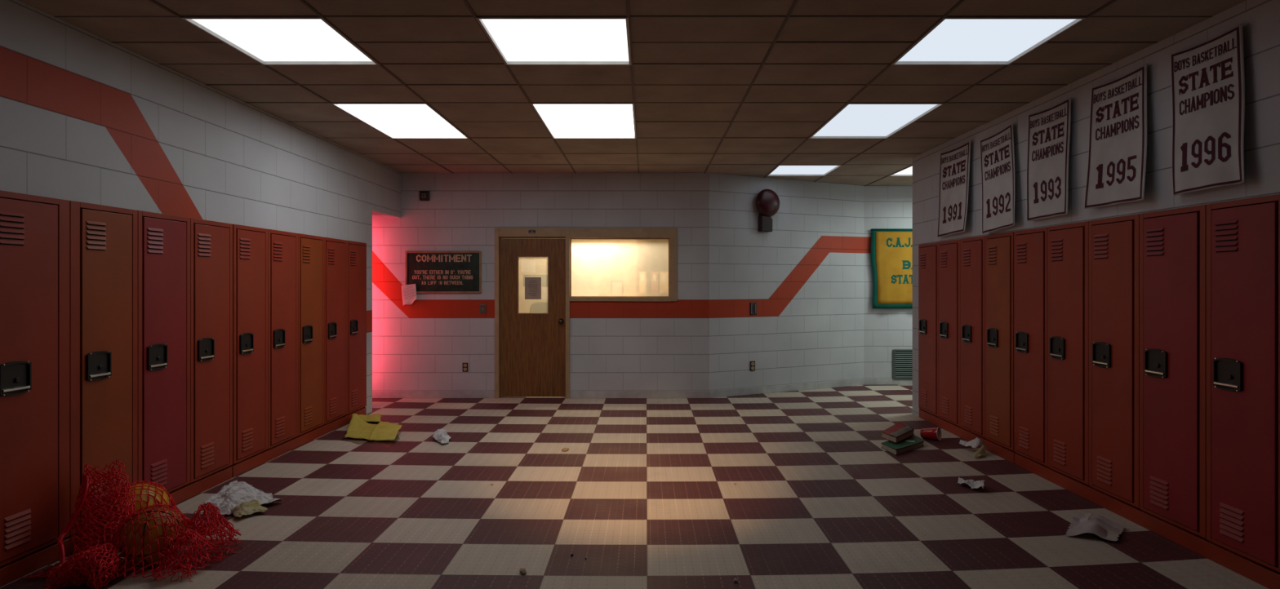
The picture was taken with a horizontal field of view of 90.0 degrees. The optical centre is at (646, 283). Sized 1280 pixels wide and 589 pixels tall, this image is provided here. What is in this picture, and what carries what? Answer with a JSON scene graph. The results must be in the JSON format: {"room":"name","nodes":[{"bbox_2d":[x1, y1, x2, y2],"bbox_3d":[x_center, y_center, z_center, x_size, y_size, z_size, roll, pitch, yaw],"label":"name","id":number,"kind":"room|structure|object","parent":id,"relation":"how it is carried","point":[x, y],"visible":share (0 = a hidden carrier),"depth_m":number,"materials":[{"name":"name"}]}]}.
{"room":"school corridor","nodes":[
{"label":"school corridor","id":0,"kind":"room"},
{"bbox_2d":[0,0,400,414],"bbox_3d":[-4.495,0.025,2.906,3.010,2.750,9.812,0,0,0],"label":"wall","id":1,"kind":"structure","parent":0,"point":[85,117],"depth_m":3.93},
{"bbox_2d":[372,173,709,391],"bbox_3d":[-2.616,0.025,7.812,6.769,2.750,0.001,0,0,0],"label":"wall","id":2,"kind":"structure","parent":0,"point":[424,344],"depth_m":7.81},
{"bbox_2d":[404,251,481,293],"bbox_3d":[-2.472,-0.138,7.801,0.925,0.520,0.021,0,0,0],"label":"sign","id":3,"kind":"object","parent":2,"relation":"attached to","point":[431,272],"visible":1,"depth_m":7.80,"materials":[{"name":"black metal"}]},
{"bbox_2d":[401,284,416,305],"bbox_3d":[-2.874,0.137,7.777,0.208,0.267,0.052,0,0,13],"label":"paper note","id":4,"kind":"object","parent":3,"relation":"attached to","point":[408,291],"visible":1,"depth_m":7.78,"materials":[{"name":"white paper"}]},
{"bbox_2d":[494,227,569,398],"bbox_3d":[-1.387,0.361,7.851,0.912,2.077,0.184,0,0,0],"label":"door","id":5,"kind":"structure","parent":2,"relation":"in","point":[532,350],"depth_m":7.83,"materials":[{"name":"brown wood"}]},
{"bbox_2d":[524,277,541,299],"bbox_3d":[-1.387,0.059,7.848,0.200,0.270,0.002,0,0,0],"label":"paper notice","id":6,"kind":"object","parent":5,"relation":"attached to","point":[532,285],"visible":1,"depth_m":7.85,"materials":[{"name":"white paper"}]},
{"bbox_2d":[372,391,709,398],"bbox_3d":[-2.615,1.355,7.807,6.769,0.090,0.010,0,0,0],"label":"baseboard","id":7,"kind":"structure","parent":2,"relation":"attached to","point":[375,394],"depth_m":7.80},
{"bbox_2d":[569,228,676,302],"bbox_3d":[-0.277,-0.228,7.865,1.309,0.894,0.155,0,0,0],"label":"window","id":8,"kind":"structure","parent":2,"relation":"in","point":[670,234],"depth_m":7.79,"materials":[{"name":"clear glass"}]},
{"bbox_2d":[519,239,635,313],"bbox_3d":[-0.785,0.025,10.225,3.030,2.750,0.050,0,0,0],"label":"wall","id":9,"kind":"structure","parent":0,"point":[612,259],"depth_m":10.20,"materials":[{"name":"beige paint"}]},
{"bbox_2d":[520,260,535,272],"bbox_3d":[-1.876,-0.273,10.195,0.228,0.204,0.003,0,0,0],"label":"sheet","id":10,"kind":"object","parent":9,"relation":"attached to","point":[526,266],"visible":1,"depth_m":10.19,"materials":[{"name":"white paper"}]},
{"bbox_2d":[523,275,547,286],"bbox_3d":[-1.742,-0.045,10.195,0.432,0.188,0.003,0,0,0],"label":"sheet","id":11,"kind":"object","parent":9,"relation":"attached to","point":[544,277],"visible":0.43,"depth_m":10.19,"materials":[{"name":"beige paper"}]},
{"bbox_2d":[571,263,594,288],"bbox_3d":[-1.138,-0.127,10.185,0.612,0.383,0.025,0,0,0],"label":"wall picture","id":12,"kind":"object","parent":9,"relation":"attached to","point":[582,274],"visible":0.6,"depth_m":10.19},
{"bbox_2d":[18,0,1246,186],"bbox_3d":[0.250,-1.365,4.103,12.496,0.030,12.591,0,0,0],"label":"ceiling","id":13,"kind":"structure","parent":0,"point":[357,137],"depth_m":4.03,"materials":[{"name":"tile"}]},
{"bbox_2d":[181,17,379,65],"bbox_3d":[-1.996,-1.377,3.585,0.717,0.067,0.700,0,0,0],"label":"ceiling light","id":14,"kind":"object","parent":13,"relation":"attached to","point":[268,41],"visible":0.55,"depth_m":3.58,"materials":[{"name":"white plastic"}]},
{"bbox_2d":[331,102,469,138],"bbox_3d":[-1.996,-1.377,5.354,0.717,0.067,1.152,0,0,0],"label":"ceiling light","id":15,"kind":"object","parent":13,"relation":"attached to","point":[393,120],"visible":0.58,"depth_m":5.31,"materials":[{"name":"white plastic"}]},
{"bbox_2d":[475,17,631,65],"bbox_3d":[-0.476,-1.377,3.585,0.773,0.067,0.700,0,0,0],"label":"ceiling light","id":16,"kind":"object","parent":13,"relation":"attached to","point":[518,41],"visible":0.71,"depth_m":3.58,"materials":[{"name":"white plastic"}]},
{"bbox_2d":[530,102,636,138],"bbox_3d":[-0.476,-1.377,5.354,0.773,0.067,1.152,0,0,0],"label":"ceiling light","id":17,"kind":"object","parent":13,"relation":"attached to","point":[561,120],"visible":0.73,"depth_m":5.31,"materials":[{"name":"white plastic"}]},
{"bbox_2d":[53,0,1212,186],"bbox_3d":[0.250,-1.353,4.103,12.500,0.017,12.605,0,0,0],"label":"grid","id":18,"kind":"object","parent":13,"relation":"attached to","point":[627,2],"visible":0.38,"depth_m":3.93,"materials":[{"name":"metal"}]},
{"bbox_2d":[766,164,842,176],"bbox_3d":[1.867,-1.377,7.635,0.725,0.067,0.730,0,0,0],"label":"ceiling light","id":19,"kind":"object","parent":13,"relation":"attached to","point":[781,170],"visible":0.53,"depth_m":7.68,"materials":[{"name":"white plastic"}]},
{"bbox_2d":[808,102,944,138],"bbox_3d":[1.867,-1.377,5.354,0.725,0.067,1.152,0,0,0],"label":"ceiling light","id":20,"kind":"object","parent":13,"relation":"attached to","point":[854,120],"visible":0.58,"depth_m":5.31,"materials":[{"name":"white plastic"}]},
{"bbox_2d":[888,165,912,176],"bbox_3d":[3.390,-1.377,7.635,0.720,0.067,0.730,0,0,0],"label":"ceiling light","id":21,"kind":"object","parent":13,"relation":"attached to","point":[908,171],"visible":0.11,"depth_m":7.85,"materials":[{"name":"white plastic"}]},
{"bbox_2d":[893,166,912,174],"bbox_3d":[3.390,-1.366,7.635,0.692,0.008,0.702,0,0,0],"label":"diffuser","id":22,"kind":"object","parent":21,"relation":"attached to","point":[908,171],"depth_m":7.79,"materials":[{"name":"white plastic"}]},
{"bbox_2d":[890,17,1086,65],"bbox_3d":[1.867,-1.377,3.585,0.725,0.067,0.700,0,0,0],"label":"ceiling light","id":23,"kind":"object","parent":13,"relation":"attached to","point":[953,41],"visible":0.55,"depth_m":3.58,"materials":[{"name":"white plastic"}]},
{"bbox_2d":[0,385,1268,588],"bbox_3d":[0.250,1.400,4.200,12.500,0.001,12.400,0,0,0],"label":"floor","id":24,"kind":"structure","parent":0,"point":[643,491],"depth_m":3.96,"materials":[{"name":"tile"}]},
{"bbox_2d":[0,190,69,567],"bbox_3d":[-3.139,0.437,3.086,0.382,1.733,0.426,0,0,0],"label":"locker","id":25,"kind":"object","parent":24,"relation":"on","point":[34,230],"visible":0.99,"depth_m":3.10,"materials":[{"name":"metal"}]},
{"bbox_2d":[0,210,25,245],"bbox_3d":[-2.961,-0.257,2.990,0.009,0.154,0.125,0,0,0],"label":"vent","id":26,"kind":"object","parent":25,"relation":"attached to","point":[12,223],"depth_m":2.99,"materials":[{"name":"red metal"}]},
{"bbox_2d":[4,508,31,551],"bbox_3d":[-2.961,1.161,3.019,0.009,0.154,0.128,0,0,0],"label":"vent","id":27,"kind":"object","parent":25,"relation":"attached to","point":[17,523],"depth_m":3.01,"materials":[{"name":"red metal"}]},
{"bbox_2d":[69,200,137,536],"bbox_3d":[-3.139,0.437,3.521,0.382,1.733,0.438,0,0,0],"label":"locker","id":28,"kind":"object","parent":24,"relation":"on","point":[104,239],"visible":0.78,"depth_m":3.48,"materials":[{"name":"metal"}]},
{"bbox_2d":[85,220,106,250],"bbox_3d":[-2.961,-0.257,3.450,0.009,0.154,0.125,0,0,0],"label":"vent","id":29,"kind":"object","parent":28,"relation":"attached to","point":[95,230],"depth_m":3.45,"materials":[{"name":"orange metal"}]},
{"bbox_2d":[90,480,111,514],"bbox_3d":[-2.961,1.161,3.479,0.009,0.154,0.128,0,0,0],"label":"vent","id":30,"kind":"object","parent":28,"relation":"attached to","point":[91,487],"depth_m":3.47,"materials":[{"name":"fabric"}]},
{"bbox_2d":[0,466,232,587],"bbox_3d":[-3.147,1.351,3.736,0.346,0.097,1.729,0,0,0],"label":"plinth","id":31,"kind":"object","parent":24,"relation":"on","point":[10,572],"visible":0.17,"depth_m":3.23,"materials":[{"name":"metal"}]},
{"bbox_2d":[21,460,245,588],"bbox_3d":[-2.534,1.163,3.309,0.829,0.473,0.860,0,0,-3],"label":"net bag","id":32,"kind":"object","parent":24,"relation":"on","point":[100,560],"visible":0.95,"depth_m":3.15,"materials":[{"name":"red fabric"}]},
{"bbox_2d":[103,483,170,528],"bbox_3d":[-2.805,1.254,3.530,0.290,0.290,0.290,0,0,0],"label":"ball","id":33,"kind":"object","parent":32,"relation":"in","point":[144,498],"visible":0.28,"depth_m":3.48,"materials":[{"name":"orange rubber"}]},
{"bbox_2d":[118,506,186,565],"bbox_3d":[-2.471,1.263,3.210,0.276,0.278,0.272,0,0,0],"label":"basketball","id":34,"kind":"object","parent":32,"relation":"in","point":[146,551],"visible":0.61,"depth_m":3.12,"materials":[{"name":"orange rubber"}]},
{"bbox_2d":[137,210,190,493],"bbox_3d":[-3.139,0.437,3.957,0.382,1.733,0.430,0,0,0],"label":"locker","id":35,"kind":"object","parent":24,"relation":"on","point":[163,240],"visible":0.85,"depth_m":3.94,"materials":[{"name":"metal"}]},
{"bbox_2d":[146,227,163,254],"bbox_3d":[-2.961,-0.257,3.865,0.009,0.154,0.125,0,0,0],"label":"vent","id":36,"kind":"object","parent":35,"relation":"attached to","point":[154,235],"depth_m":3.86,"materials":[{"name":"metal"}]},
{"bbox_2d":[151,459,167,486],"bbox_3d":[-2.961,1.161,3.894,0.009,0.154,0.128,0,0,0],"label":"vent","id":37,"kind":"object","parent":35,"relation":"attached to","point":[158,467],"depth_m":3.90,"materials":[{"name":"metal"}]},
{"bbox_2d":[190,217,232,483],"bbox_3d":[-3.139,0.437,4.387,0.382,1.733,0.424,0,0,0],"label":"locker","id":38,"kind":"object","parent":24,"relation":"on","point":[211,242],"visible":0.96,"depth_m":4.35,"materials":[{"name":"metal"}]},
{"bbox_2d":[197,233,211,257],"bbox_3d":[-2.961,-0.257,4.293,0.009,0.154,0.125,0,0,0],"label":"vent","id":39,"kind":"object","parent":38,"relation":"attached to","point":[204,240],"depth_m":4.29,"materials":[{"name":"red metal"}]},
{"bbox_2d":[200,441,213,469],"bbox_3d":[-2.961,1.161,4.323,0.009,0.154,0.128,0,0,0],"label":"vent","id":40,"kind":"object","parent":38,"relation":"attached to","point":[206,447],"depth_m":4.32,"materials":[{"name":"red metal"}]},
{"bbox_2d":[203,480,283,517],"bbox_3d":[-2.607,1.362,4.080,0.736,0.074,0.344,0,0,35],"label":"crumpled paper","id":41,"kind":"object","parent":24,"relation":"on","point":[240,499],"visible":0.97,"depth_m":4.03,"materials":[{"name":"white paper"}]},
{"bbox_2d":[232,224,267,464],"bbox_3d":[-3.139,0.437,4.819,0.382,1.733,0.418,0,0,0],"label":"locker","id":42,"kind":"object","parent":24,"relation":"on","point":[250,244],"visible":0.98,"depth_m":4.78,"materials":[{"name":"metal"}]},
{"bbox_2d":[239,237,250,259],"bbox_3d":[-2.961,-0.257,4.729,0.009,0.154,0.125,0,0,0],"label":"vent","id":43,"kind":"object","parent":42,"relation":"attached to","point":[244,242],"depth_m":4.72,"materials":[{"name":"red metal"}]},
{"bbox_2d":[241,427,253,452],"bbox_3d":[-2.961,1.161,4.759,0.009,0.154,0.128,0,0,0],"label":"vent","id":44,"kind":"object","parent":42,"relation":"attached to","point":[246,433],"depth_m":4.75,"materials":[{"name":"red metal"}]},
{"bbox_2d":[267,229,297,448],"bbox_3d":[-3.139,0.437,5.247,0.382,1.733,0.431,0,0,0],"label":"locker","id":45,"kind":"object","parent":24,"relation":"on","point":[282,246],"visible":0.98,"depth_m":5.22,"materials":[{"name":"metal"}]},
{"bbox_2d":[273,241,282,261],"bbox_3d":[-2.961,-0.257,5.152,0.009,0.154,0.125,0,0,0],"label":"vent","id":46,"kind":"object","parent":45,"relation":"attached to","point":[277,246],"depth_m":5.15,"materials":[{"name":"red metal"}]},
{"bbox_2d":[275,416,284,438],"bbox_3d":[-2.961,1.161,5.181,0.009,0.154,0.128,0,0,0],"label":"vent","id":47,"kind":"object","parent":45,"relation":"attached to","point":[279,420],"depth_m":5.18,"materials":[{"name":"red metal"}]},
{"bbox_2d":[229,407,366,478],"bbox_3d":[-3.147,1.351,5.705,0.346,0.097,2.191,0,0,0],"label":"plinth","id":48,"kind":"object","parent":24,"relation":"on","point":[258,460],"visible":0.23,"depth_m":5.35,"materials":[{"name":"metal"}]},
{"bbox_2d":[297,233,324,435],"bbox_3d":[-3.139,0.437,5.685,0.382,1.733,0.440,0,0,0],"label":"locker","id":49,"kind":"object","parent":24,"relation":"on","point":[310,248],"visible":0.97,"depth_m":5.64,"materials":[{"name":"metal"}]},
{"bbox_2d":[302,244,311,263],"bbox_3d":[-2.961,-0.257,5.585,0.009,0.154,0.125,0,0,0],"label":"vent","id":50,"kind":"object","parent":49,"relation":"attached to","point":[306,248],"depth_m":5.59,"materials":[{"name":"orange metal"}]},
{"bbox_2d":[304,405,312,426],"bbox_3d":[-2.961,1.161,5.614,0.009,0.154,0.128,0,0,0],"label":"vent","id":51,"kind":"object","parent":49,"relation":"attached to","point":[308,409],"depth_m":5.61,"materials":[{"name":"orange metal"}]},
{"bbox_2d":[324,237,346,424],"bbox_3d":[-3.139,0.437,6.131,0.382,1.733,0.446,0,0,0],"label":"locker","id":52,"kind":"object","parent":24,"relation":"on","point":[335,250],"visible":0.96,"depth_m":6.08,"materials":[{"name":"metal"}]},
{"bbox_2d":[328,396,336,415],"bbox_3d":[-2.961,1.161,6.054,0.009,0.154,0.128,0,0,0],"label":"vent","id":53,"kind":"object","parent":52,"relation":"attached to","point":[332,400],"depth_m":6.05,"materials":[{"name":"red metal"}]},
{"bbox_2d":[346,240,366,414],"bbox_3d":[-3.139,0.437,6.578,0.382,1.733,0.441,0,0,0],"label":"locker","id":54,"kind":"object","parent":24,"relation":"on","point":[356,251],"visible":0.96,"depth_m":6.53,"materials":[{"name":"metal"}]},
{"bbox_2d":[344,413,402,440],"bbox_3d":[-2.608,1.345,6.183,0.485,0.107,1.256,0,0,-19],"label":"folder","id":55,"kind":"object","parent":24,"relation":"on","point":[358,428],"visible":1,"depth_m":5.95,"materials":[{"name":"yellow paper"}]},
{"bbox_2d":[432,429,451,444],"bbox_3d":[-1.838,1.348,5.719,0.154,0.090,0.445,0,0,-41],"label":"paper wad","id":56,"kind":"object","parent":24,"relation":"on","point":[441,435],"visible":1,"depth_m":5.64,"materials":[{"name":"white paper"}]},
{"bbox_2d":[529,302,547,313],"bbox_3d":[-1.399,0.828,9.140,0.520,1.143,0.518,0,0,0],"label":"office chair","id":57,"kind":"object","parent":24,"relation":"on","point":[538,307],"visible":0.12,"depth_m":8.90,"materials":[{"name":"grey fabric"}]},
{"bbox_2d":[635,239,668,296],"bbox_3d":[0.292,0.100,9.015,0.865,2.600,0.330,0,0,0],"label":"shelf unit","id":58,"kind":"object","parent":24,"relation":"on","point":[651,255],"visible":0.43,"depth_m":9.16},
{"bbox_2d":[639,271,645,293],"bbox_3d":[-0.051,-0.018,8.999,0.096,0.292,0.241,0,0,0],"label":"binder","id":59,"kind":"object","parent":58,"relation":"on","point":[642,274],"visible":1,"depth_m":8.88,"materials":[{"name":"white paper"}]},
{"bbox_2d":[651,271,658,293],"bbox_3d":[0.121,-0.018,8.999,0.100,0.292,0.241,0,0,0],"label":"binder","id":60,"kind":"object","parent":58,"relation":"on","point":[655,275],"visible":1,"depth_m":8.88,"materials":[{"name":"white paper"}]},
{"bbox_2d":[659,271,668,293],"bbox_3d":[0.249,-0.018,8.999,0.121,0.292,0.241,0,0,0],"label":"binder","id":61,"kind":"object","parent":58,"relation":"on","point":[664,276],"visible":1,"depth_m":8.88,"materials":[{"name":"white paper"}]},
{"bbox_2d":[880,435,924,455],"bbox_3d":[2.197,1.374,5.477,0.616,0.051,0.217,0,0,-41],"label":"book","id":62,"kind":"object","parent":24,"relation":"on","point":[911,443],"visible":0.9,"depth_m":5.39,"materials":[{"name":"green paper"}]},
{"bbox_2d":[881,422,914,443],"bbox_3d":[2.215,1.305,5.630,0.174,0.075,0.522,0,0,43],"label":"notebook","id":63,"kind":"object","parent":62,"relation":"on","point":[899,432],"visible":1,"depth_m":5.57,"materials":[{"name":"red paper"}]},
{"bbox_2d":[918,242,938,417],"bbox_3d":[3.019,0.450,6.468,0.382,1.708,0.458,0,0,0],"label":"locker","id":64,"kind":"object","parent":24,"relation":"on","point":[928,254],"visible":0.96,"depth_m":6.45,"materials":[{"name":"metal"}]},
{"bbox_2d":[920,388,927,405],"bbox_3d":[2.841,1.161,6.548,0.009,0.154,0.128,0,0,0],"label":"vent","id":65,"kind":"object","parent":64,"relation":"attached to","point":[923,391],"depth_m":6.54,"materials":[{"name":"red metal"}]},
{"bbox_2d":[920,426,941,440],"bbox_3d":[2.556,1.340,5.748,0.163,0.121,0.122,0,0,42],"label":"plastic cup","id":66,"kind":"object","parent":24,"relation":"on","point":[933,433],"visible":1,"depth_m":5.72,"materials":[{"name":"red plastic"}]},
{"bbox_2d":[938,239,959,426],"bbox_3d":[3.019,0.450,6.022,0.382,1.708,0.426,0,0,0],"label":"locker","id":67,"kind":"object","parent":24,"relation":"on","point":[948,251],"visible":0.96,"depth_m":6.01,"materials":[{"name":"metal"}]},
{"bbox_2d":[942,396,948,415],"bbox_3d":[2.841,1.161,6.083,0.009,0.154,0.128,0,0,0],"label":"vent","id":68,"kind":"object","parent":67,"relation":"attached to","point":[944,399],"depth_m":6.08,"materials":[{"name":"red metal"}]},
{"bbox_2d":[919,409,1017,463],"bbox_3d":[3.027,1.351,5.833,0.346,0.097,1.729,0,0,0],"label":"plinth","id":69,"kind":"object","parent":24,"relation":"on","point":[1001,451],"visible":0.23,"depth_m":5.71,"materials":[{"name":"metal"}]},
{"bbox_2d":[957,477,985,488],"bbox_3d":[2.246,1.365,4.397,0.134,0.057,0.251,0,0,-26],"label":"scrap","id":70,"kind":"object","parent":24,"relation":"on","point":[971,483],"visible":1,"depth_m":4.37,"materials":[{"name":"white paper"}]},
{"bbox_2d":[960,235,985,438],"bbox_3d":[3.019,0.450,5.595,0.382,1.708,0.423,0,0,0],"label":"locker","id":71,"kind":"object","parent":24,"relation":"on","point":[972,250],"visible":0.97,"depth_m":5.56,"materials":[{"name":"metal"}]},
{"bbox_2d":[962,248,970,266],"bbox_3d":[2.841,-0.232,5.678,0.009,0.154,0.125,0,0,0],"label":"vent","id":72,"kind":"object","parent":71,"relation":"attached to","point":[966,251],"depth_m":5.68,"materials":[{"name":"red metal"}]},
{"bbox_2d":[964,404,972,425],"bbox_3d":[2.841,1.161,5.648,0.009,0.154,0.128,0,0,0],"label":"vent","id":73,"kind":"object","parent":71,"relation":"attached to","point":[967,408],"depth_m":5.65,"materials":[{"name":"red metal"}]},
{"bbox_2d":[959,437,987,457],"bbox_3d":[2.724,1.328,5.273,0.167,0.121,0.401,0,0,10],"label":"crumpled napkin","id":74,"kind":"object","parent":24,"relation":"on","point":[973,443],"visible":1,"depth_m":5.24,"materials":[{"name":"white paper"}]},
{"bbox_2d":[985,231,1013,451],"bbox_3d":[3.019,0.450,5.176,0.382,1.708,0.410,0,0,0],"label":"locker","id":75,"kind":"object","parent":24,"relation":"on","point":[999,248],"visible":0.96,"depth_m":5.14,"materials":[{"name":"metal"}]},
{"bbox_2d":[987,245,996,265],"bbox_3d":[2.841,-0.232,5.256,0.009,0.154,0.125,0,0,0],"label":"vent","id":76,"kind":"object","parent":75,"relation":"attached to","point":[992,250],"depth_m":5.26,"materials":[{"name":"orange metal"}]},
{"bbox_2d":[989,414,999,436],"bbox_3d":[2.841,1.161,5.227,0.009,0.154,0.128,0,0,0],"label":"vent","id":77,"kind":"object","parent":75,"relation":"attached to","point":[993,419],"depth_m":5.22,"materials":[{"name":"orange metal"}]},
{"bbox_2d":[1013,226,1047,466],"bbox_3d":[3.019,0.450,4.753,0.382,1.708,0.412,0,0,0],"label":"locker","id":78,"kind":"object","parent":24,"relation":"on","point":[1030,246],"visible":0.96,"depth_m":4.74,"materials":[{"name":"metal"}]},
{"bbox_2d":[1016,242,1026,263],"bbox_3d":[2.841,-0.232,4.846,0.009,0.154,0.125,0,0,0],"label":"vent","id":79,"kind":"object","parent":78,"relation":"attached to","point":[1021,247],"depth_m":4.85,"materials":[{"name":"red metal"}]},
{"bbox_2d":[1018,426,1029,449],"bbox_3d":[2.841,1.161,4.817,0.009,0.154,0.128,0,0,0],"label":"vent","id":80,"kind":"object","parent":78,"relation":"attached to","point":[1024,431],"depth_m":4.81,"materials":[{"name":"red metal"}]},
{"bbox_2d":[1047,221,1088,485],"bbox_3d":[3.019,0.450,4.335,0.382,1.708,0.419,0,0,0],"label":"locker","id":81,"kind":"object","parent":24,"relation":"on","point":[1068,245],"visible":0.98,"depth_m":4.31,"materials":[{"name":"metal"}]},
{"bbox_2d":[1050,238,1062,262],"bbox_3d":[2.841,-0.232,4.431,0.009,0.154,0.125,0,0,0],"label":"vent","id":82,"kind":"object","parent":81,"relation":"attached to","point":[1056,244],"depth_m":4.43,"materials":[{"name":"red metal"}]},
{"bbox_2d":[1053,439,1066,466],"bbox_3d":[2.841,1.161,4.401,0.009,0.154,0.128,0,0,0],"label":"vent","id":83,"kind":"object","parent":81,"relation":"attached to","point":[1059,445],"depth_m":4.40,"materials":[{"name":"red metal"}]},
{"bbox_2d":[1065,511,1125,542],"bbox_3d":[2.541,1.370,3.612,0.251,0.047,0.411,0,0,40],"label":"crumpled paper","id":84,"kind":"object","parent":24,"relation":"on","point":[1100,526],"visible":1,"depth_m":3.60,"materials":[{"name":"white paper"}]},
{"bbox_2d":[1088,213,1139,508],"bbox_3d":[3.019,0.450,3.912,0.382,1.708,0.420,0,0,0],"label":"locker","id":85,"kind":"object","parent":24,"relation":"on","point":[1113,242],"visible":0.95,"depth_m":3.89,"materials":[{"name":"metal"}]},
{"bbox_2d":[1093,233,1108,259],"bbox_3d":[2.841,-0.232,4.002,0.009,0.154,0.125,0,0,0],"label":"vent","id":86,"kind":"object","parent":85,"relation":"attached to","point":[1100,240],"depth_m":4.00,"materials":[{"name":"red metal"}]},
{"bbox_2d":[1096,455,1111,486],"bbox_3d":[2.841,1.161,3.972,0.009,0.154,0.128,0,0,0],"label":"vent","id":87,"kind":"object","parent":85,"relation":"attached to","point":[1104,463],"depth_m":3.97,"materials":[{"name":"red metal"}]},
{"bbox_2d":[1014,453,1279,588],"bbox_3d":[3.027,1.351,3.886,0.346,0.097,2.149,0,0,0],"label":"plinth","id":88,"kind":"object","parent":24,"relation":"on","point":[1268,578],"visible":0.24,"depth_m":3.53,"materials":[{"name":"metal"}]},
{"bbox_2d":[1139,204,1206,538],"bbox_3d":[3.019,0.450,3.480,0.382,1.708,0.438,0,0,0],"label":"locker","id":89,"kind":"object","parent":24,"relation":"on","point":[1173,242],"visible":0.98,"depth_m":3.45,"materials":[{"name":"metal"}]},
{"bbox_2d":[1145,227,1164,256],"bbox_3d":[2.841,-0.232,3.578,0.009,0.154,0.125,0,0,0],"label":"vent","id":90,"kind":"object","parent":89,"relation":"attached to","point":[1154,237],"depth_m":3.58,"materials":[{"name":"metal"}]},
{"bbox_2d":[1149,475,1168,511],"bbox_3d":[2.841,1.161,3.548,0.009,0.154,0.128,0,0,0],"label":"vent","id":91,"kind":"object","parent":89,"relation":"attached to","point":[1158,485],"depth_m":3.55,"materials":[{"name":"metal"}]},
{"bbox_2d":[1206,194,1279,573],"bbox_3d":[3.019,0.450,3.036,0.382,1.708,0.444,0,0,0],"label":"locker","id":92,"kind":"object","parent":24,"relation":"on","point":[1243,235],"visible":1,"depth_m":3.05,"materials":[{"name":"metal"}]},
{"bbox_2d":[1214,219,1238,253],"bbox_3d":[2.841,-0.232,3.138,0.009,0.154,0.125,0,0,0],"label":"vent","id":93,"kind":"object","parent":92,"relation":"attached to","point":[1226,231],"depth_m":3.13,"materials":[{"name":"metal"}]},
{"bbox_2d":[1219,502,1244,543],"bbox_3d":[2.841,1.161,3.108,0.009,0.154,0.128,0,0,0],"label":"vent","id":94,"kind":"object","parent":92,"relation":"attached to","point":[1231,514],"depth_m":3.11,"materials":[{"name":"metal"}]},
{"bbox_3d":[-0.420,0.792,8.440,0.600,1.215,0.440,0,0,0],"label":"filing cabinet","id":95,"kind":"object","parent":24,"relation":"on","visible":0},
{"bbox_2d":[610,280,623,296],"bbox_3d":[-0.381,0.071,8.450,0.171,0.233,0.100,0,0,0],"label":"picture frame","id":96,"kind":"object","parent":95,"relation":"on","point":[616,286],"visible":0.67,"depth_m":8.40,"materials":[{"name":"plastic"}]},
{"bbox_2d":[612,281,622,296],"bbox_3d":[-0.381,0.071,8.407,0.127,0.185,0.006,0,0,0],"label":"picture","id":97,"kind":"object","parent":96,"relation":"attached to","point":[616,286],"depth_m":8.40,"materials":[{"name":"white paper"}]},
{"bbox_2d":[709,173,863,391],"bbox_3d":[1.889,0.025,8.326,2.465,2.750,0.001,0,0,-25],"label":"wall","id":98,"kind":"structure","parent":0,"point":[804,277],"depth_m":8.28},
{"bbox_2d":[755,189,779,232],"bbox_3d":[1.540,-0.926,8.083,0.356,0.540,0.148,0,0,-25],"label":"bell","id":99,"kind":"object","parent":98,"relation":"attached to","point":[767,202],"visible":1,"depth_m":8.04,"materials":[{"name":"red metal"}]},
{"bbox_2d":[709,378,864,398],"bbox_3d":[1.892,1.355,8.322,2.465,0.090,0.010,0,0,-25],"label":"baseboard","id":100,"kind":"structure","parent":98,"relation":"attached to","point":[817,385],"depth_m":8.27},
{"bbox_2d":[863,186,912,378],"bbox_3d":[4.760,0.025,8.840,3.500,2.750,0.001,0,0,0],"label":"wall","id":101,"kind":"structure","parent":0,"point":[885,330],"depth_m":8.84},
{"bbox_2d":[864,378,912,385],"bbox_3d":[4.705,1.355,8.835,3.390,0.090,0.010,0,0,0],"label":"baseboard","id":102,"kind":"structure","parent":101,"relation":"attached to","point":[867,381],"depth_m":8.83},
{"bbox_2d":[870,228,912,308],"bbox_3d":[4.003,-0.204,8.785,1.834,1.100,0.046,0,0,0],"label":"banner","id":103,"kind":"object","parent":101,"relation":"attached to","point":[891,249],"visible":0.34,"depth_m":8.80,"materials":[{"name":"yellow fabric"}]},
{"bbox_2d":[892,349,912,379],"bbox_3d":[3.712,1.117,8.829,0.620,0.414,0.019,0,0,0],"label":"air vent","id":104,"kind":"object","parent":101,"relation":"in","point":[902,359],"visible":0.39,"depth_m":8.83,"materials":[{"name":"grey metal"}]},
{"bbox_2d":[912,0,1279,417],"bbox_3d":[4.680,0.025,2.438,3.640,2.750,8.875,0,0,0],"label":"wall","id":105,"kind":"structure","parent":0,"point":[1260,19],"depth_m":3.65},
{"bbox_2d":[937,140,970,237],"bbox_3d":[2.813,-0.850,5.886,0.044,0.813,0.600,0,0,0],"label":"pennant banner","id":106,"kind":"object","parent":105,"relation":"attached to","point":[954,170],"visible":1,"depth_m":5.87,"materials":[{"name":"white fabric"}]},
{"bbox_2d":[980,123,1015,234],"bbox_3d":[2.814,-0.826,5.142,0.041,0.832,0.573,0,0,0],"label":"pennant banner","id":107,"kind":"object","parent":105,"relation":"attached to","point":[997,150],"visible":1,"depth_m":5.14,"materials":[{"name":"white fabric"}]},
{"bbox_2d":[1026,97,1071,221],"bbox_3d":[2.818,-0.856,4.500,0.033,0.793,0.486,0,0,0],"label":"pennant banner","id":108,"kind":"object","parent":105,"relation":"attached to","point":[1049,129],"visible":1,"depth_m":4.50,"materials":[{"name":"white fabric"}]},
{"bbox_2d":[1084,63,1146,208],"bbox_3d":[2.812,-0.858,3.845,0.045,0.776,0.513,0,0,0],"label":"pennant banner","id":109,"kind":"object","parent":105,"relation":"attached to","point":[1117,153],"visible":1,"depth_m":3.83,"materials":[{"name":"white fabric"}]},
{"bbox_2d":[1170,22,1244,196],"bbox_3d":[2.818,-0.854,3.228,0.033,0.774,0.456,0,0,0],"label":"pennant banner","id":110,"kind":"object","parent":105,"relation":"attached to","point":[1208,77],"visible":1,"depth_m":3.21,"materials":[{"name":"white fabric"}]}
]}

